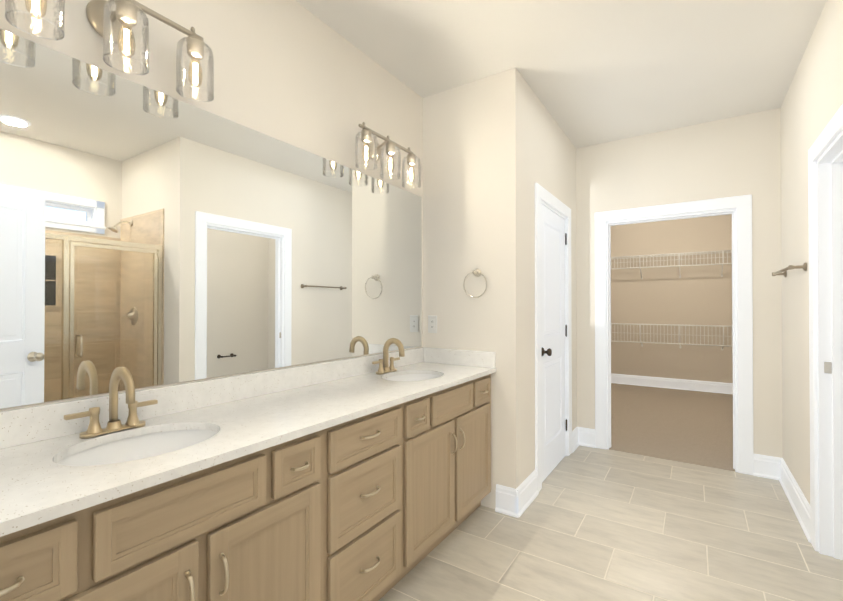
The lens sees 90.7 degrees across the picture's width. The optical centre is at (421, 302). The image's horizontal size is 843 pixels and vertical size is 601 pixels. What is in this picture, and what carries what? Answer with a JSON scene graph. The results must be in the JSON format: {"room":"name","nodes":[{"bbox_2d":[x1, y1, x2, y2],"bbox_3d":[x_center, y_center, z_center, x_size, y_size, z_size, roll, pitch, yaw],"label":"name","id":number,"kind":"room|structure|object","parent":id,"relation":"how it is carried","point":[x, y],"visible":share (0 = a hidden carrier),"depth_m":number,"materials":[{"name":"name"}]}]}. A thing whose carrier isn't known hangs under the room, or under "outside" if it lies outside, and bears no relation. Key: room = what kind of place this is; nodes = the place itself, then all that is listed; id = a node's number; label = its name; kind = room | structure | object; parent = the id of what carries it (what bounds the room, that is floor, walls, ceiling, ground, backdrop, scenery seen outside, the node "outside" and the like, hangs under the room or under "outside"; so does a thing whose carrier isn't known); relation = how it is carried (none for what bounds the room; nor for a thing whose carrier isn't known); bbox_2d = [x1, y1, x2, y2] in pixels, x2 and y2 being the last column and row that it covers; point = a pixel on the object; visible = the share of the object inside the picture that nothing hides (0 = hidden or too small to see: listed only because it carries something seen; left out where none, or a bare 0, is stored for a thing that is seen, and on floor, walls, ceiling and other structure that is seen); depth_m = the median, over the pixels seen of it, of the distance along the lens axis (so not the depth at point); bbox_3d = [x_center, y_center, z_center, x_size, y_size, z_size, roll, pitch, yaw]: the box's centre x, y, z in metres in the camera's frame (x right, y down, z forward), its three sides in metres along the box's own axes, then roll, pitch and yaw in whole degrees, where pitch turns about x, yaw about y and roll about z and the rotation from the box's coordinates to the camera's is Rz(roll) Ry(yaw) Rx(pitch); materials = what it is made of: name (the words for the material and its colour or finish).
{"room":"bathroom","nodes":[
{"label":"bathroom","id":0,"kind":"room"},
{"bbox_2d":[5,0,213,101],"bbox_3d":[-0.940,-0.857,1.306,0.186,0.245,0.541,0,-1,33],"label":"sconce","id":1,"kind":"object","parent":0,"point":[111,22],"visible":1,"depth_m":1.31,"materials":[{"name":"clear glass"}]},
{"bbox_2d":[0,0,422,410],"bbox_3d":[-0.818,-0.082,1.764,0.128,2.740,2.840,0,-1,33],"label":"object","id":2,"kind":"object","parent":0,"point":[149,237],"depth_m":1.60,"materials":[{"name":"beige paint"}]},
{"bbox_2d":[355,122,420,187],"bbox_3d":[-0.208,-0.849,2.423,0.186,0.245,0.541,0,-1,33],"label":"sconce","id":3,"kind":"object","parent":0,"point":[374,151],"visible":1,"depth_m":2.40,"materials":[{"name":"clear glass"}]},
{"bbox_2d":[423,68,522,508],"bbox_3d":[0.275,-0.074,2.818,0.800,2.740,0.120,0,-1,33],"label":"wall","id":4,"kind":"structure","parent":0,"point":[472,176],"depth_m":2.67,"materials":[{"name":"paint"}]},
{"bbox_2d":[0,347,423,441],"bbox_3d":[-0.638,0.353,1.911,0.018,0.100,2.388,0,-1,33],"label":"backsplash","id":5,"kind":"structure","parent":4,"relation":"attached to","point":[28,422],"depth_m":1.57,"materials":[{"name":"white stone"}]},
{"bbox_2d":[428,315,436,332],"bbox_3d":[0.075,0.147,2.868,0.073,0.120,0.007,0,-1,33],"label":"outlet plate","id":6,"kind":"object","parent":4,"relation":"attached to","point":[432,324],"visible":1,"depth_m":2.87,"materials":[{"name":"plastic"}]},
{"bbox_2d":[424,347,495,365],"bbox_3d":[0.240,0.359,2.752,0.528,0.100,0.019,0,-1,33],"label":"backsplash","id":7,"kind":"structure","parent":4,"relation":"attached to","point":[478,358],"depth_m":2.73,"materials":[{"name":"white stone"}]},
{"bbox_2d":[463,269,486,297],"bbox_3d":[0.347,-0.127,2.663,0.168,0.188,0.055,0,-1,33],"label":"towel ring","id":8,"kind":"object","parent":4,"relation":"attached to","point":[476,272],"visible":1,"depth_m":2.66,"materials":[{"name":"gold metal"}]},
{"bbox_2d":[522,77,576,480],"bbox_3d":[0.990,-0.070,3.288,0.120,2.740,1.450,0,-1,33],"label":"wall","id":9,"kind":"structure","parent":0,"point":[548,156],"depth_m":2.84,"materials":[{"name":"paint"}]},
{"bbox_2d":[511,470,538,517],"bbox_3d":[0.679,1.215,2.672,0.025,0.160,0.385,0,-1,33],"label":"baseboard","id":10,"kind":"structure","parent":9,"relation":"attached to","point":[517,502],"depth_m":2.62,"materials":[{"name":"white wood"}]},
{"bbox_2d":[535,183,571,491],"bbox_3d":[0.990,0.239,3.268,0.138,2.120,0.940,0,-1,33],"label":"trim","id":11,"kind":"structure","parent":9,"relation":"attached to","point":[543,195],"depth_m":2.91,"materials":[{"name":"white wood"}]},
{"bbox_2d":[541,204,566,481],"bbox_3d":[1.014,0.289,3.256,0.171,2.004,0.724,0,-1,33],"label":"closet door","id":12,"kind":"structure","parent":9,"relation":"in","point":[553,244],"depth_m":3.24,"materials":[{"name":"white wood"}]},
{"bbox_2d":[572,427,582,452],"bbox_3d":[1.374,1.223,3.732,0.025,0.160,0.270,0,-1,33],"label":"baseboard","id":13,"kind":"structure","parent":9,"relation":"attached to","point":[577,434],"depth_m":3.80,"materials":[{"name":"white wood"}]},
{"bbox_2d":[295,0,826,147],"bbox_3d":[1.797,-1.491,3.151,4.030,0.100,8.010,0,-1,33],"label":"ceiling","id":14,"kind":"structure","parent":0,"point":[593,72],"depth_m":2.39,"materials":[{"name":"paint"}]},
{"bbox_2d":[379,445,842,600],"bbox_3d":[0.811,1.337,1.627,4.030,0.100,4.414,0,-1,33],"label":"floor","id":15,"kind":"structure","parent":0,"point":[593,524],"depth_m":2.22,"materials":[{"name":"beige tile"}]},
{"bbox_2d":[0,362,495,600],"bbox_3d":[-0.411,0.845,1.758,0.562,0.887,2.388,0,-1,33],"label":"bathroom vanity","id":16,"kind":"object","parent":15,"relation":"on","point":[365,478],"depth_m":1.29,"materials":[{"name":"brown wood"}]},
{"bbox_2d":[60,367,159,433],"bbox_3d":[-0.910,0.295,1.264,0.152,0.204,0.244,0,-1,33],"label":"faucet","id":17,"kind":"object","parent":16,"relation":"on","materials":[{"name":"gold metal"}]},
{"bbox_2d":[28,410,243,473],"bbox_3d":[-0.796,0.477,1.202,0.328,0.182,0.418,0,-1,33],"label":"sink","id":18,"kind":"object","parent":16,"relation":"in","point":[78,452],"depth_m":1.31,"materials":[{"name":"white ceramic"}]},
{"bbox_2d":[372,338,403,369],"bbox_3d":[-0.161,0.303,2.405,0.152,0.204,0.244,0,-1,33],"label":"faucet","id":19,"kind":"object","parent":16,"relation":"on","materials":[{"name":"gold metal"}]},
{"bbox_2d":[372,366,451,381],"bbox_3d":[-0.048,0.485,2.343,0.328,0.182,0.418,0,-1,33],"label":"sink","id":20,"kind":"object","parent":16,"relation":"in","point":[413,373],"depth_m":2.52,"materials":[{"name":"white ceramic"}]},
{"bbox_2d":[609,383,734,470],"bbox_3d":[2.778,1.361,5.127,3.480,0.104,3.596,0,-1,33],"label":"floor","id":21,"kind":"structure","parent":0,"point":[689,426],"depth_m":4.47,"materials":[{"name":"beige carpet"}]},
{"bbox_2d":[611,214,732,382],"bbox_3d":[3.731,-0.046,6.591,3.480,2.740,0.120,0,-1,33],"label":"wall","id":22,"kind":"structure","parent":0,"point":[698,295],"depth_m":6.40,"materials":[{"name":"paint"}]},
{"bbox_2d":[611,250,731,349],"bbox_3d":[3.609,-0.021,6.405,3.208,1.428,0.321,0,-1,33],"label":"wire closet shelf","id":23,"kind":"object","parent":22,"relation":"attached to","point":[679,265],"visible":0.54,"depth_m":6.16,"materials":[{"name":"white metal"}]},
{"bbox_2d":[611,373,732,393],"bbox_3d":[3.691,1.243,6.520,3.180,0.160,0.025,0,-1,33],"label":"baseboard","id":24,"kind":"structure","parent":22,"relation":"attached to","point":[671,383],"depth_m":6.39,"materials":[{"name":"white wood"}]},
{"bbox_2d":[576,108,782,457],"bbox_3d":[1.822,-0.068,3.681,3.480,2.740,0.120,0,-1,33],"label":"wall","id":25,"kind":"structure","parent":0,"point":[733,156],"depth_m":3.31,"materials":[{"name":"paint"}]},
{"bbox_2d":[595,195,752,474],"bbox_3d":[2.074,0.241,3.513,1.118,2.120,0.156,0,-1,33],"label":"trim","id":26,"kind":"structure","parent":25,"relation":"attached to","point":[742,318],"depth_m":3.27,"materials":[{"name":"white wood"}]},
{"bbox_2d":[780,0,842,503],"bbox_3d":[2.108,-0.079,2.130,0.120,2.740,2.160,0,-1,33],"label":"wall","id":27,"kind":"structure","parent":0,"point":[812,103],"depth_m":2.50,"materials":[{"name":"paint"}]},
{"bbox_2d":[772,262,806,276],"bbox_3d":[2.337,-0.205,2.663,0.077,0.049,0.670,0,-1,33],"label":"towel bar","id":28,"kind":"object","parent":27,"relation":"attached to","point":[791,267],"visible":1,"depth_m":2.42,"materials":[{"name":"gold metal"}]},
{"bbox_2d":[771,456,810,542],"bbox_3d":[2.365,1.215,2.658,0.040,0.160,0.980,0,-1,33],"label":"baseboard","id":29,"kind":"structure","parent":27,"relation":"attached to","point":[780,471],"depth_m":2.64,"materials":[{"name":"white wood"}]},
{"bbox_2d":[808,104,842,559],"bbox_3d":[1.875,0.229,1.772,0.156,2.120,1.050,0,-1,33],"label":"trim","id":30,"kind":"structure","parent":27,"relation":"attached to","point":[825,193],"depth_m":2.13,"materials":[{"name":"white wood"}]}
]}

